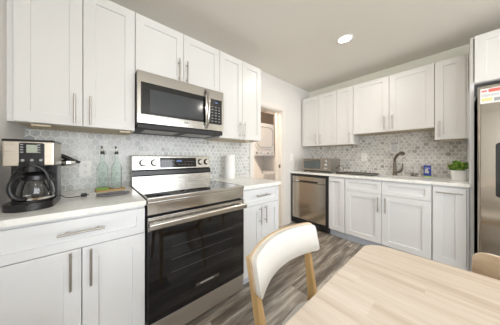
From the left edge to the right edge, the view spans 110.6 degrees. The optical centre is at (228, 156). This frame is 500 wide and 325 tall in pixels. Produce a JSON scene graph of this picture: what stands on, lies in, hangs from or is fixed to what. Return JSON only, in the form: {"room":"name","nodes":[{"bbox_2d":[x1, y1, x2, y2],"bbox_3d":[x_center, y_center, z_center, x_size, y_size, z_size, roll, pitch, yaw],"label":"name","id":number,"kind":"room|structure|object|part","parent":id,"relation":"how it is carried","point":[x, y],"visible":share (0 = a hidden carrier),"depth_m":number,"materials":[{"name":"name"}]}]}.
{"room":"kitchen","nodes":[
{"label":"kitchen","id":0,"kind":"room"},
{"bbox_2d":[0,0,24,206],"bbox_3d":[-1.141,-0.068,0.746,0.133,2.470,0.971,0,0,-37],"label":"wall","id":1,"kind":"structure","parent":0,"point":[8,130],"depth_m":0.91,"materials":[{"name":"paint"}]},
{"bbox_2d":[67,71,309,221],"bbox_3d":[-0.723,-0.068,1.752,6.080,2.470,0.120,0,0,-37],"label":"wall","id":2,"kind":"structure","parent":0,"point":[274,90],"depth_m":3.05,"materials":[{"name":"paint"}]},
{"bbox_2d":[7,0,134,134],"bbox_3d":[-1.028,-0.639,1.212,0.613,0.893,0.352,0,0,-37],"label":"upper cabinet","id":3,"kind":"object","parent":2,"relation":"attached to","point":[74,60],"depth_m":1.08,"materials":[{"name":"white wood"}]},
{"bbox_3d":[-1.278,-0.640,1.054,0.024,0.890,0.295,0,0,-37],"label":"filler panel","id":4,"kind":"part","parent":3,"relation":"part of","materials":[{"name":"white wood"}]},
{"bbox_2d":[31,124,51,127],"bbox_3d":[-1.112,-0.186,1.026,0.080,0.013,0.038,0,0,-37],"label":"light","id":5,"kind":"object","parent":3,"relation":"attached to","point":[33,125],"visible":1,"depth_m":1.01,"materials":[{"name":"beige plastic"}]},
{"bbox_3d":[-1.058,-0.640,1.027,0.287,0.887,0.020,0,0,-37],"label":"door","id":6,"kind":"part","parent":3,"relation":"part of","materials":[{"name":"white wood"}]},
{"bbox_3d":[-0.956,-0.299,1.070,0.011,0.181,0.038,0,0,-37],"label":"handle","id":7,"kind":"part","parent":3,"relation":"part of","materials":[{"name":"silver metal"}]},
{"bbox_3d":[-0.894,-0.298,1.117,0.011,0.183,0.038,0,0,-37],"label":"handle","id":8,"kind":"part","parent":3,"relation":"part of","materials":[{"name":"silver metal"}]},
{"bbox_3d":[-0.825,-0.640,1.206,0.295,0.887,0.020,0,0,-37],"label":"door","id":9,"kind":"part","parent":3,"relation":"part of","materials":[{"name":"white wood"}]},
{"bbox_2d":[25,128,249,190],"bbox_3d":[-0.544,-0.191,1.810,2.109,0.885,0.006,0,0,-37],"label":"wall tile","id":10,"kind":"structure","parent":2,"relation":"attached to","point":[80,146],"depth_m":1.52,"materials":[{"name":"tile"}]},
{"bbox_2d":[79,161,90,176],"bbox_3d":[-1.127,0.092,1.355,0.072,0.124,0.008,0,0,-37],"label":"wall outlet","id":11,"kind":"object","parent":10,"relation":"attached to","point":[84,166],"visible":0.94,"depth_m":1.35,"materials":[{"name":"white plastic"}]},
{"bbox_2d":[135,12,219,91],"bbox_3d":[-0.479,-0.858,1.632,0.764,0.455,0.352,0,0,-37],"label":"upper cabinet","id":12,"kind":"object","parent":2,"relation":"attached to","point":[161,50],"visible":0.75,"depth_m":1.47,"materials":[{"name":"white wood"}]},
{"bbox_3d":[-0.554,-0.859,1.413,0.377,0.449,0.020,0,0,-37],"label":"door","id":13,"kind":"part","parent":12,"relation":"part of","materials":[{"name":"white wood"}]},
{"bbox_2d":[132,69,223,138],"bbox_3d":[-0.450,-0.420,1.593,0.762,0.424,0.450,0,0,-37],"label":"microwave","id":14,"kind":"object","parent":12,"relation":"attached to","point":[164,106],"visible":0.95,"depth_m":1.42,"materials":[{"name":"silver metal"}]},
{"bbox_3d":[-0.189,-0.443,1.557,0.025,0.366,0.074,0,0,-37],"label":"handle","id":15,"kind":"part","parent":14,"relation":"part of","materials":[{"name":"metal"}]},
{"bbox_3d":[-0.128,-0.428,1.639,0.148,0.234,0.007,0,0,-37],"label":"control panel","id":16,"kind":"part","parent":14,"relation":"part of","materials":[{"name":"black plastic"}]},
{"bbox_3d":[-0.423,-0.743,1.477,0.011,0.195,0.038,0,0,-37],"label":"handle","id":17,"kind":"part","parent":12,"relation":"part of","materials":[{"name":"silver metal"}]},
{"bbox_3d":[-0.366,-0.743,1.521,0.011,0.192,0.038,0,0,-37],"label":"handle","id":18,"kind":"part","parent":12,"relation":"part of","materials":[{"name":"silver metal"}]},
{"bbox_3d":[-0.250,-0.859,1.645,0.381,0.449,0.020,0,0,-37],"label":"door","id":19,"kind":"part","parent":12,"relation":"part of","materials":[{"name":"white wood"}]},
{"bbox_2d":[205,51,260,142],"bbox_3d":[0.069,-0.639,2.051,0.614,0.893,0.352,0,0,-37],"label":"upper cabinet","id":20,"kind":"object","parent":2,"relation":"attached to","point":[240,81],"visible":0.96,"depth_m":1.93,"materials":[{"name":"white wood"}]},
{"bbox_3d":[0.027,-0.640,1.857,0.308,0.887,0.020,0,0,-37],"label":"door","id":21,"kind":"part","parent":20,"relation":"part of","materials":[{"name":"white wood"}]},
{"bbox_3d":[0.271,-0.640,2.044,0.300,0.887,0.020,0,0,-37],"label":"door","id":22,"kind":"part","parent":20,"relation":"part of","materials":[{"name":"white wood"}]},
{"bbox_2d":[249,100,285,225],"bbox_3d":[0.597,0.157,2.755,0.845,2.020,0.141,0,0,-37],"label":"trim","id":23,"kind":"structure","parent":2,"relation":"attached to","point":[280,111],"depth_m":2.92,"materials":[{"name":"paint"}]},
{"bbox_2d":[286,217,290,224],"bbox_3d":[1.029,1.117,3.008,0.150,0.100,0.014,0,0,-37],"label":"baseboard","id":24,"kind":"structure","parent":2,"relation":"attached to","point":[288,220],"depth_m":3.01,"materials":[{"name":"paint"}]},
{"bbox_2d":[264,112,274,156],"bbox_3d":[0.442,-0.068,3.776,2.730,2.470,1.679,0,0,-37],"label":"wall","id":25,"kind":"structure","parent":0,"point":[264,112],"depth_m":4.75,"materials":[{"name":"paint"}]},
{"bbox_2d":[185,221,364,324],"bbox_3d":[0.402,1.197,0.578,6.680,0.060,6.770,0,0,-37],"label":"floor","id":26,"kind":"structure","parent":0,"point":[287,288],"depth_m":1.52,"materials":[{"name":"brown wood"}]},
{"bbox_2d":[0,206,144,324],"bbox_3d":[-0.922,0.725,1.074,0.612,0.884,0.698,0,0,-37],"label":"base cabinet","id":27,"kind":"object","parent":26,"relation":"on","point":[89,269],"visible":0.92,"depth_m":0.83,"materials":[{"name":"paint"}]},
{"bbox_3d":[-0.851,0.752,0.749,0.321,0.617,0.020,0,0,-37],"label":"door","id":28,"kind":"part","parent":27,"relation":"part of","materials":[{"name":"white wood"}]},
{"bbox_3d":[-0.735,0.531,0.802,0.011,0.177,0.038,0,0,-37],"label":"handle","id":29,"kind":"part","parent":27,"relation":"part of","materials":[{"name":"silver metal"}]},
{"bbox_3d":[-0.738,0.369,0.836,0.605,0.142,0.020,0,0,-37],"label":"drawer","id":30,"kind":"part","parent":27,"relation":"part of","materials":[{"name":"white wood"}]},
{"bbox_2d":[0,185,145,227],"bbox_3d":[-0.929,0.267,1.084,0.615,0.030,0.678,0,0,-37],"label":"countertop","id":31,"kind":"structure","parent":27,"relation":"on","point":[90,204],"depth_m":0.89,"materials":[{"name":"white stone"}]},
{"bbox_2d":[1,138,88,212],"bbox_3d":[-0.953,0.084,0.928,0.298,0.336,0.258,0,0,-35],"label":"coffee maker","id":32,"kind":"object","parent":31,"relation":"on","point":[34,183],"visible":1,"depth_m":0.83,"materials":[{"name":"black plastic"}]},
{"bbox_3d":[-0.973,0.144,0.791,0.065,0.128,0.021,0,0,-35],"label":"carafe handle","id":33,"kind":"part","parent":32,"relation":"part of","materials":[{"name":"black plastic"}]},
{"bbox_3d":[-0.982,0.215,0.860,0.124,0.006,0.124,0,0,-35],"label":"warming plate","id":34,"kind":"part","parent":32,"relation":"part of","materials":[{"name":"black metal"}]},
{"bbox_3d":[-1.012,-0.078,0.903,0.172,0.012,0.179,0,0,-35],"label":"lid","id":35,"kind":"part","parent":32,"relation":"part of","materials":[{"name":"black plastic"}]},
{"bbox_2d":[17,162,45,171],"bbox_3d":[-0.982,0.051,0.860,0.100,0.049,0.100,0,0,-35],"label":"basket","id":36,"kind":"object","parent":32,"relation":"on","point":[21,166],"depth_m":0.83,"materials":[{"name":"black plastic"}]},
{"bbox_3d":[-0.952,-0.011,0.835,0.084,0.114,0.009,0,0,-35],"label":"control panel","id":37,"kind":"part","parent":32,"relation":"part of","materials":[{"name":"black plastic"}]},
{"bbox_3d":[-0.967,0.096,0.866,0.112,0.035,0.112,0,0,-35],"label":"carafe lid","id":38,"kind":"part","parent":32,"relation":"part of","materials":[{"name":"black plastic"}]},
{"bbox_3d":[-1.037,0.117,0.938,0.166,0.201,0.090,0,0,-35],"label":"water tank","id":39,"kind":"part","parent":32,"relation":"part of","materials":[{"name":"clear glass"}]},
{"bbox_2d":[61,154,80,165],"bbox_3d":[-1.091,0.114,1.117,0.203,0.276,0.100,0,0,-37],"label":"can opener","id":40,"kind":"object","parent":31,"relation":"on","point":[68,161],"visible":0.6,"depth_m":1.12,"materials":[{"name":"black plastic"}]},
{"bbox_2d":[95,186,124,191],"bbox_3d":[-0.909,0.246,1.325,0.190,0.011,0.120,0,0,-37],"label":"wooden board","id":41,"kind":"object","parent":31,"relation":"on","point":[122,187],"visible":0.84,"depth_m":1.29,"materials":[{"name":"brown wood"}]},
{"bbox_2d":[97,146,107,187],"bbox_3d":[-0.948,0.077,1.296,0.072,0.320,0.072,0,0,-37],"label":"oil bottle","id":42,"kind":"object","parent":41,"relation":"on","point":[102,168],"visible":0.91,"depth_m":1.27,"materials":[{"name":"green glass"}]},
{"bbox_2d":[111,146,121,187],"bbox_3d":[-0.878,0.077,1.349,0.072,0.320,0.072,0,0,-37],"label":"oil bottle","id":43,"kind":"object","parent":41,"relation":"on","point":[116,168],"visible":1,"depth_m":1.32,"materials":[{"name":"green glass"}]},
{"bbox_2d":[96,191,129,196],"bbox_3d":[-0.759,0.242,1.138,0.190,0.019,0.095,0,0,-37],"label":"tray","id":44,"kind":"object","parent":31,"relation":"on","point":[115,193],"visible":1,"depth_m":1.12,"materials":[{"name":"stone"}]},
{"bbox_3d":[-0.701,0.355,0.827,0.174,0.011,0.038,0,0,-37],"label":"handle","id":45,"kind":"part","parent":27,"relation":"part of","materials":[{"name":"silver metal"}]},
{"bbox_3d":[-0.676,0.536,0.847,0.011,0.178,0.038,0,0,-37],"label":"handle","id":46,"kind":"part","parent":27,"relation":"part of","materials":[{"name":"silver metal"}]},
{"bbox_3d":[-0.609,0.752,0.934,0.280,0.617,0.020,0,0,-37],"label":"door","id":47,"kind":"part","parent":27,"relation":"part of","materials":[{"name":"white wood"}]},
{"bbox_2d":[130,156,246,324],"bbox_3d":[-0.365,0.578,1.484,0.759,1.178,0.725,0,0,-37],"label":"range","id":48,"kind":"object","parent":26,"relation":"on","point":[194,222],"visible":1,"depth_m":1.22,"materials":[{"name":"metal"}]},
{"bbox_3d":[-0.736,0.052,1.486,0.062,0.062,0.041,0,0,-37],"label":"knob","id":49,"kind":"part","parent":48,"relation":"part of","materials":[{"name":"metal"}]},
{"bbox_3d":[-0.662,0.052,1.543,0.062,0.062,0.041,0,0,-37],"label":"knob","id":50,"kind":"part","parent":48,"relation":"part of","materials":[{"name":"metal"}]},
{"bbox_3d":[-0.508,0.141,1.671,0.755,0.053,0.036,0,0,-37],"label":"vent trim","id":51,"kind":"part","parent":48,"relation":"part of","materials":[{"name":"black plastic"}]},
{"bbox_2d":[132,179,243,202],"bbox_3d":[-0.341,0.254,1.453,0.759,0.025,0.560,0,0,-37],"label":"cooktop","id":52,"kind":"object","parent":48,"relation":"in","point":[167,191],"depth_m":1.35,"materials":[{"name":"metal"}]},
{"bbox_3d":[-0.186,0.674,1.250,0.753,0.630,0.037,0,0,-37],"label":"oven door","id":53,"kind":"part","parent":48,"relation":"part of","materials":[{"name":"black glass"}]},
{"bbox_3d":[-0.186,0.306,1.250,0.753,0.077,0.041,0,0,-37],"label":"panel","id":54,"kind":"part","parent":48,"relation":"part of","materials":[{"name":"metal"}]},
{"bbox_3d":[-0.186,1.055,1.250,0.753,0.120,0.037,0,0,-37],"label":"drawer","id":55,"kind":"part","parent":48,"relation":"part of","materials":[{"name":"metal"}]},
{"bbox_3d":[-0.172,0.399,1.233,0.753,0.080,0.006,0,0,-37],"label":"door trim","id":56,"kind":"part","parent":48,"relation":"part of","materials":[{"name":"metal"}]},
{"bbox_3d":[-0.172,0.712,1.232,0.749,0.546,0.007,0,0,-37],"label":"door glass","id":57,"kind":"part","parent":48,"relation":"part of","materials":[{"name":"black glass"}]},
{"bbox_3d":[-0.158,0.403,1.214,0.745,0.043,0.045,0,0,-37],"label":"handle","id":58,"kind":"part","parent":48,"relation":"part of","materials":[{"name":"metal"}]},
{"bbox_2d":[241,185,278,284],"bbox_3d":[0.131,0.725,1.880,0.502,0.884,0.698,0,0,-37],"label":"base cabinet","id":59,"kind":"object","parent":26,"relation":"on","point":[261,214],"visible":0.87,"depth_m":1.60,"materials":[{"name":"paint"}]},
{"bbox_2d":[210,176,280,189],"bbox_3d":[0.129,0.267,1.894,0.518,0.030,0.678,0,0,-37],"label":"countertop","id":60,"kind":"structure","parent":59,"relation":"on","point":[248,182],"depth_m":1.77,"materials":[{"name":"white stone"}]},
{"bbox_2d":[225,155,234,178],"bbox_3d":[0.013,0.113,2.049,0.120,0.278,0.120,0,0,-37],"label":"paper towel roll","id":61,"kind":"object","parent":60,"relation":"on","point":[229,159],"visible":0.98,"depth_m":2.00,"materials":[{"name":"white paper"}]},
{"bbox_3d":[0.211,0.752,1.561,0.232,0.617,0.020,0,0,-37],"label":"door","id":62,"kind":"part","parent":59,"relation":"part of","materials":[{"name":"white wood"}]},
{"bbox_3d":[0.314,0.369,1.641,0.493,0.142,0.020,0,0,-37],"label":"drawer","id":63,"kind":"part","parent":59,"relation":"part of","materials":[{"name":"white wood"}]},
{"bbox_3d":[0.408,0.752,1.712,0.258,0.617,0.020,0,0,-37],"label":"door","id":64,"kind":"part","parent":59,"relation":"part of","materials":[{"name":"white wood"}]},
{"bbox_2d":[254,123,274,180],"bbox_3d":[0.684,0.209,3.942,0.694,1.915,0.870,0,0,-37],"label":"laundry","id":65,"kind":"object","parent":26,"relation":"on","point":[264,159],"visible":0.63,"depth_m":3.82,"materials":[{"name":"metal"}]},
{"bbox_3d":[0.793,-0.093,3.810,0.670,0.120,0.012,0,0,-37],"label":"control panel","id":66,"kind":"part","parent":65,"relation":"part of","materials":[{"name":"ceramic"}]},
{"bbox_3d":[0.796,-0.433,3.806,0.600,0.520,0.022,0,0,-37],"label":"dryer door","id":67,"kind":"part","parent":65,"relation":"part of","materials":[{"name":"ceramic"}]},
{"bbox_2d":[261,112,273,124],"bbox_3d":[0.653,-0.866,3.993,0.652,0.235,0.462,0,0,-37],"label":"crate","id":68,"kind":"object","parent":65,"relation":"on","point":[267,118],"visible":0.26,"depth_m":3.87,"materials":[{"name":"brown wicker"}]},
{"bbox_3d":[0.781,0.329,3.827,0.540,0.015,0.470,0,0,-37],"label":"washer lid","id":69,"kind":"part","parent":65,"relation":"part of","materials":[{"name":"ceramic"}]},
{"bbox_2d":[246,222,319,324],"bbox_3d":[0.392,0.767,0.663,0.512,0.800,0.511,0,0,-41],"label":"dining chair","id":70,"kind":"object","parent":26,"relation":"on","point":[284,244],"visible":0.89,"depth_m":0.79,"materials":[{"name":"beige fabric"}]},
{"bbox_3d":[0.101,0.774,0.663,0.130,0.785,0.046,0,0,32],"label":"leg","id":71,"kind":"part","parent":70,"relation":"part of","materials":[{"name":"brown wood"}]},
{"bbox_3d":[0.257,0.431,0.816,0.512,0.128,0.097,0,0,-41],"label":"panel","id":72,"kind":"part","parent":70,"relation":"part of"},
{"bbox_2d":[252,224,319,298],"bbox_3d":[0.267,0.437,0.804,0.504,0.132,0.106,0,0,-41],"label":"chair backrest","id":73,"kind":"object","parent":70,"relation":"on","point":[284,244],"depth_m":0.79,"materials":[{"name":"beige fabric"}]},
{"bbox_3d":[0.418,0.730,0.632,0.430,0.032,0.415,0,0,-41],"label":"seat","id":74,"kind":"part","parent":70,"relation":"part of","materials":[{"name":"beige wood"}]},
{"bbox_3d":[0.428,0.774,0.951,0.046,0.785,0.130,0,0,-25],"label":"leg","id":75,"kind":"part","parent":70,"relation":"part of","materials":[{"name":"brown wood"}]},
{"bbox_2d":[292,173,329,232],"bbox_3d":[1.547,0.730,3.002,0.654,0.874,0.609,0,0,-37],"label":"dishwasher","id":76,"kind":"object","parent":26,"relation":"on","point":[310,193],"visible":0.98,"depth_m":2.76,"materials":[{"name":"metal"}]},
{"bbox_2d":[329,176,346,238],"bbox_3d":[1.798,0.725,2.674,0.698,0.884,0.211,0,0,-37],"label":"base cabinet","id":77,"kind":"object","parent":26,"relation":"on","point":[336,184],"visible":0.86,"depth_m":2.49,"materials":[{"name":"paint"}]},
{"bbox_2d":[345,177,431,259],"bbox_3d":[2.102,0.725,2.277,0.698,0.884,0.784,0,0,-37],"label":"base cabinet","id":78,"kind":"object","parent":26,"relation":"on","point":[391,214],"visible":0.95,"depth_m":2.03,"materials":[{"name":"paint"}]},
{"bbox_3d":[1.742,0.379,2.250,0.020,0.162,0.384,0,0,-37],"label":"drawer","id":79,"kind":"part","parent":78,"relation":"part of","materials":[{"name":"white wood"}]},
{"bbox_3d":[1.742,0.762,2.250,0.020,0.597,0.384,0,0,-37],"label":"door","id":80,"kind":"part","parent":78,"relation":"part of","materials":[{"name":"white wood"}]},
{"bbox_2d":[290,170,469,187],"bbox_3d":[1.924,0.267,2.530,0.678,0.030,1.859,0,0,-37],"label":"countertop","id":81,"kind":"structure","parent":78,"relation":"on","point":[445,181],"depth_m":2.11,"materials":[{"name":"white stone"}]},
{"bbox_2d":[302,158,343,172],"bbox_3d":[1.558,0.139,2.842,0.401,0.226,0.548,0,0,-37],"label":"toaster oven","id":82,"kind":"object","parent":81,"relation":"on","point":[329,165],"visible":0.98,"depth_m":2.75,"materials":[{"name":"metal"}]},
{"bbox_3d":[1.363,0.126,2.825,0.012,0.172,0.312,0,0,-37],"label":"oven door","id":83,"kind":"part","parent":82,"relation":"part of","materials":[{"name":"glass"}]},
{"bbox_2d":[336,171,378,175],"bbox_3d":[1.891,0.244,2.548,0.380,0.015,0.430,0,0,-37],"label":"baking tray","id":84,"kind":"object","parent":81,"relation":"on","point":[344,172],"visible":0.98,"depth_m":2.55,"materials":[{"name":"black metal"}]},
{"bbox_2d":[392,151,404,174],"bbox_3d":[2.300,0.089,2.317,0.087,0.326,0.209,0,0,14],"label":"kitchen faucet","id":85,"kind":"object","parent":81,"relation":"on","point":[395,171],"visible":0.99,"depth_m":2.37,"materials":[{"name":"grey metal"}]},
{"bbox_3d":[2.305,0.152,2.393,0.060,0.200,0.060,0,0,-37],"label":"stem","id":86,"kind":"part","parent":85,"relation":"part of","materials":[{"name":"grey metal"}]},
{"bbox_2d":[423,165,430,176],"bbox_3d":[2.496,0.179,2.168,0.033,0.145,0.063,0,0,-43],"label":"carton","id":87,"kind":"object","parent":81,"relation":"on","point":[427,168],"visible":0.98,"depth_m":2.16,"materials":[{"name":"blue cardboard"}]},
{"bbox_2d":[447,160,467,180],"bbox_3d":[2.450,0.143,1.848,0.177,0.218,0.135,0,0,-37],"label":"potted plant","id":88,"kind":"object","parent":81,"relation":"on","point":[458,171],"visible":1,"depth_m":1.82,"materials":[{"name":"green plant"}]},
{"bbox_3d":[2.456,0.197,1.843,0.114,0.110,0.114,0,0,-37],"label":"pot","id":89,"kind":"part","parent":88,"relation":"part of","materials":[{"name":"white ceramic"}]},
{"bbox_3d":[1.860,0.579,2.049,0.038,0.185,0.011,0,0,-37],"label":"handle","id":90,"kind":"part","parent":78,"relation":"part of","materials":[{"name":"silver metal"}]},
{"bbox_3d":[1.980,0.379,1.940,0.020,0.162,0.390,0,0,-37],"label":"drawer","id":91,"kind":"part","parent":78,"relation":"part of","materials":[{"name":"white wood"}]},
{"bbox_3d":[1.980,0.762,1.940,0.020,0.597,0.390,0,0,-37],"label":"door","id":92,"kind":"part","parent":78,"relation":"part of","materials":[{"name":"white wood"}]},
{"bbox_2d":[285,245,499,324],"bbox_3d":[0.504,0.792,-0.177,1.664,0.751,1.406,0,0,-37],"label":"dining table","id":93,"kind":"object","parent":26,"relation":"on","point":[379,285],"visible":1,"depth_m":0.52,"materials":[{"name":"brown wood"}]},
{"bbox_2d":[432,185,469,270],"bbox_3d":[2.409,0.725,1.875,0.698,0.884,0.226,0,0,-37],"label":"base cabinet","id":94,"kind":"object","parent":26,"relation":"on","point":[450,204],"visible":0.86,"depth_m":1.68,"materials":[{"name":"paint"}]},
{"bbox_3d":[2.144,0.352,1.678,0.038,0.011,0.164,0,0,-37],"label":"handle","id":95,"kind":"part","parent":94,"relation":"part of","materials":[{"name":"silver metal"}]},
{"bbox_2d":[467,83,473,271],"bbox_3d":[2.511,0.244,1.794,0.649,1.845,0.022,0,0,-37],"label":"panel","id":96,"kind":"object","parent":26,"relation":"on","point":[470,141],"visible":0.58,"depth_m":1.60,"materials":[{"name":"white wood"}]},
{"bbox_2d":[472,252,499,279],"bbox_3d":[1.276,0.767,0.599,0.511,0.800,0.512,0,0,-37],"label":"dining chair","id":97,"kind":"object","parent":26,"relation":"on","point":[485,264],"visible":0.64,"depth_m":0.66,"materials":[{"name":"beige wood"}]},
{"bbox_2d":[474,84,499,255],"bbox_3d":[2.723,0.279,1.351,0.792,1.775,0.910,0,0,-37],"label":"refrigerator","id":98,"kind":"object","parent":26,"relation":"on","point":[487,102],"visible":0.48,"depth_m":1.48,"materials":[{"name":"metal"}]},
{"bbox_2d":[109,0,499,111],"bbox_3d":[0.402,-1.333,0.578,6.680,0.060,6.770,0,0,-37],"label":"ceiling","id":99,"kind":"structure","parent":0,"point":[294,42],"depth_m":1.74,"materials":[{"name":"paint"}]},
{"bbox_2d":[336,34,353,43],"bbox_3d":[1.282,-1.300,1.902,0.160,0.006,0.160,0,0,-37],"label":"recessed light","id":100,"kind":"object","parent":99,"relation":"in","point":[345,38],"visible":1,"depth_m":1.89,"materials":[{"name":"white"}]},
{"bbox_2d":[339,36,350,42],"bbox_3d":[1.282,-1.299,1.902,0.116,0.001,0.116,0,0,-37],"label":"diffuser","id":101,"kind":"object","parent":100,"relation":"attached to","point":[343,39],"depth_m":1.91,"materials":[{"name":"white plastic"}]},
{"bbox_2d":[310,44,475,101],"bbox_3d":[3.145,-0.068,1.600,0.120,2.470,4.821,0,0,-37],"label":"wall","id":102,"kind":"structure","parent":0,"point":[462,50],"depth_m":2.44,"materials":[{"name":"beige paint"}]},
{"bbox_2d":[302,90,340,146],"bbox_3d":[1.680,-0.639,3.114,0.352,0.893,0.590,0,0,-37],"label":"upper cabinet","id":103,"kind":"object","parent":102,"relation":"attached to","point":[319,113],"visible":0.95,"depth_m":3.00,"materials":[{"name":"white wood"}]},
{"bbox_3d":[1.491,-0.640,3.150,0.020,0.887,0.302,0,0,-37],"label":"door","id":104,"kind":"part","parent":103,"relation":"part of","materials":[{"name":"white wood"}]},
{"bbox_3d":[1.671,-0.640,2.915,0.020,0.887,0.283,0,0,-37],"label":"door","id":105,"kind":"part","parent":103,"relation":"part of","materials":[{"name":"white wood"}]},
{"bbox_2d":[337,86,359,145],"bbox_3d":[1.928,-0.639,2.789,0.352,0.893,0.223,0,0,-37],"label":"upper cabinet","id":106,"kind":"object","parent":102,"relation":"attached to","point":[345,136],"visible":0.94,"depth_m":2.71,"materials":[{"name":"white wood"}]},
{"bbox_3d":[1.826,-0.640,2.712,0.020,0.887,0.221,0,0,-37],"label":"door","id":107,"kind":"part","parent":106,"relation":"part of","materials":[{"name":"white wood"}]},
{"bbox_2d":[310,130,466,178],"bbox_3d":[2.195,-0.047,2.738,0.006,0.597,1.861,0,0,-37],"label":"wall tile","id":108,"kind":"structure","parent":102,"relation":"attached to","point":[420,149],"depth_m":2.42,"materials":[{"name":"tile"}]},
{"bbox_2d":[361,153,366,160],"bbox_3d":[2.169,0.001,2.761,0.008,0.124,0.072,0,0,-37],"label":"wall outlet","id":109,"kind":"object","parent":108,"relation":"attached to","point":[363,155],"visible":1,"depth_m":2.76,"materials":[{"name":"white plastic"}]},
{"bbox_2d":[390,142,398,152],"bbox_3d":[2.385,-0.137,2.483,0.002,0.162,0.094,0,0,-37],"label":"notice sign","id":110,"kind":"object","parent":108,"relation":"attached to","point":[394,146],"visible":1,"depth_m":2.48,"materials":[{"name":"white paper"}]},
{"bbox_2d":[353,63,434,135],"bbox_3d":[2.238,-0.711,2.385,0.352,0.748,0.792,0,0,-37],"label":"upper cabinet","id":111,"kind":"object","parent":102,"relation":"attached to","point":[402,102],"visible":0.99,"depth_m":2.25,"materials":[{"name":"white wood"}]},
{"bbox_3d":[2.018,-0.713,2.461,0.020,0.742,0.401,0,0,-37],"label":"door","id":112,"kind":"part","parent":111,"relation":"part of","materials":[{"name":"white wood"}]},
{"bbox_3d":[2.259,-0.713,2.146,0.020,0.742,0.385,0,0,-37],"label":"door","id":113,"kind":"part","parent":111,"relation":"part of","materials":[{"name":"white wood"}]},
{"bbox_2d":[435,54,467,141],"bbox_3d":[2.548,-0.639,1.979,0.352,0.893,0.226,0,0,-37],"label":"upper cabinet","id":114,"kind":"object","parent":102,"relation":"attached to","point":[450,74],"depth_m":1.90,"materials":[{"name":"white wood"}]},
{"bbox_2d":[440,139,461,141],"bbox_3d":[2.479,-0.185,1.928,0.040,0.015,0.150,0,0,-37],"label":"light","id":115,"kind":"object","parent":114,"relation":"attached to","point":[454,139],"visible":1,"depth_m":1.90,"materials":[{"name":"beige plastic"}]},
{"bbox_3d":[2.630,-0.640,1.906,0.309,0.890,0.012,0,0,-37],"label":"filler panel","id":116,"kind":"part","parent":114,"relation":"part of","materials":[{"name":"white wood"}]},
{"bbox_2d":[468,29,499,96],"bbox_3d":[2.795,-0.901,1.416,0.656,0.444,0.960,0,0,-37],"label":"upper cabinet","id":117,"kind":"object","parent":102,"relation":"attached to","point":[484,49],"visible":0.73,"depth_m":1.57,"materials":[{"name":"white wood"}]},
{"bbox_3d":[2.433,-0.903,1.428,0.020,0.436,0.457,0,0,-37],"label":"door","id":118,"kind":"part","parent":117,"relation":"part of","materials":[{"name":"white wood"}]}
]}

